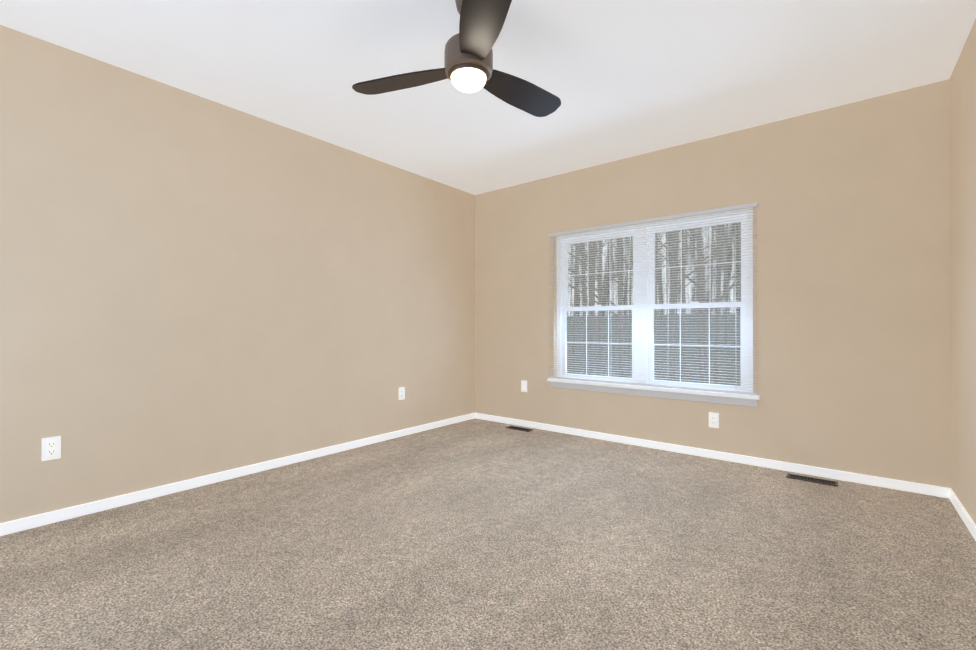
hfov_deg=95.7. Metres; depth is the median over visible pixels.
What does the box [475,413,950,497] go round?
baseboard
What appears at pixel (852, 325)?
wall
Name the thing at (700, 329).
trees
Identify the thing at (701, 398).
apron
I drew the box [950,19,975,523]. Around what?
wall
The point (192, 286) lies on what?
wall
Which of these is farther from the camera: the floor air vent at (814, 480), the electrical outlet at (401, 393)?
the electrical outlet at (401, 393)
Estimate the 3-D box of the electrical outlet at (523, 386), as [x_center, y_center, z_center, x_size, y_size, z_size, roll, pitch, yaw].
[0.364,0.618,4.460,0.070,0.115,0.008,0,0,39]
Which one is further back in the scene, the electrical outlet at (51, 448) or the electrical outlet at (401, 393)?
the electrical outlet at (401, 393)
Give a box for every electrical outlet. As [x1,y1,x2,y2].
[42,436,60,460]
[399,387,404,399]
[521,380,526,391]
[709,412,718,427]
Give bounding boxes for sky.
[567,223,740,315]
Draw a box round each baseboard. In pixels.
[0,413,474,535]
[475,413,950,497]
[949,488,975,540]
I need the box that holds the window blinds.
[548,202,757,394]
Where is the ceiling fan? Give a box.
[352,0,560,116]
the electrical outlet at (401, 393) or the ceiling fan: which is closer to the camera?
the ceiling fan
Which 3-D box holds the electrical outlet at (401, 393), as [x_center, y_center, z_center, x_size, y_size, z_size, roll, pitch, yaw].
[-0.792,0.629,4.059,0.008,0.115,0.070,0,0,39]
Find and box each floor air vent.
[506,426,532,431]
[786,473,837,486]
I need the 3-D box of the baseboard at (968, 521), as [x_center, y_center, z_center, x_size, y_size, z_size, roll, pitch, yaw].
[1.303,0.977,0.838,0.013,0.060,4.485,0,0,39]
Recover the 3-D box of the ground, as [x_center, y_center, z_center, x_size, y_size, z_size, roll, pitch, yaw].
[5.054,1.226,20.695,42.000,4.100,28.800,0,0,39]
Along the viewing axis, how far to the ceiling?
2.43 m
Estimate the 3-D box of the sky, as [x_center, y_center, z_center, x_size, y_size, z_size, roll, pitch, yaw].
[11.639,-6.861,34.548,55.000,28.000,0.001,0,0,39]
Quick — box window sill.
[547,378,759,399]
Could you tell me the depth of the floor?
1.91 m
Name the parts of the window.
window sashes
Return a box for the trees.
[568,223,740,383]
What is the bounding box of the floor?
[0,418,975,649]
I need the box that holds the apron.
[550,381,757,406]
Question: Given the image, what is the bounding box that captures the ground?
[567,313,740,385]
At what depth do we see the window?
3.76 m
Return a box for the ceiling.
[0,0,975,194]
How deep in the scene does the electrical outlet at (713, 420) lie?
3.37 m
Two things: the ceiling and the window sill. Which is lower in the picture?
the window sill
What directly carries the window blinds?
attached to the window
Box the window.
[557,208,752,391]
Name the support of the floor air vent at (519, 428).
on the floor
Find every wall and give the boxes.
[0,25,474,522]
[475,79,950,487]
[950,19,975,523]
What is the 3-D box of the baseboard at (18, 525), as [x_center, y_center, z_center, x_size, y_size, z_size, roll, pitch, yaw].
[-1.542,0.987,3.117,0.013,0.060,4.485,0,0,39]

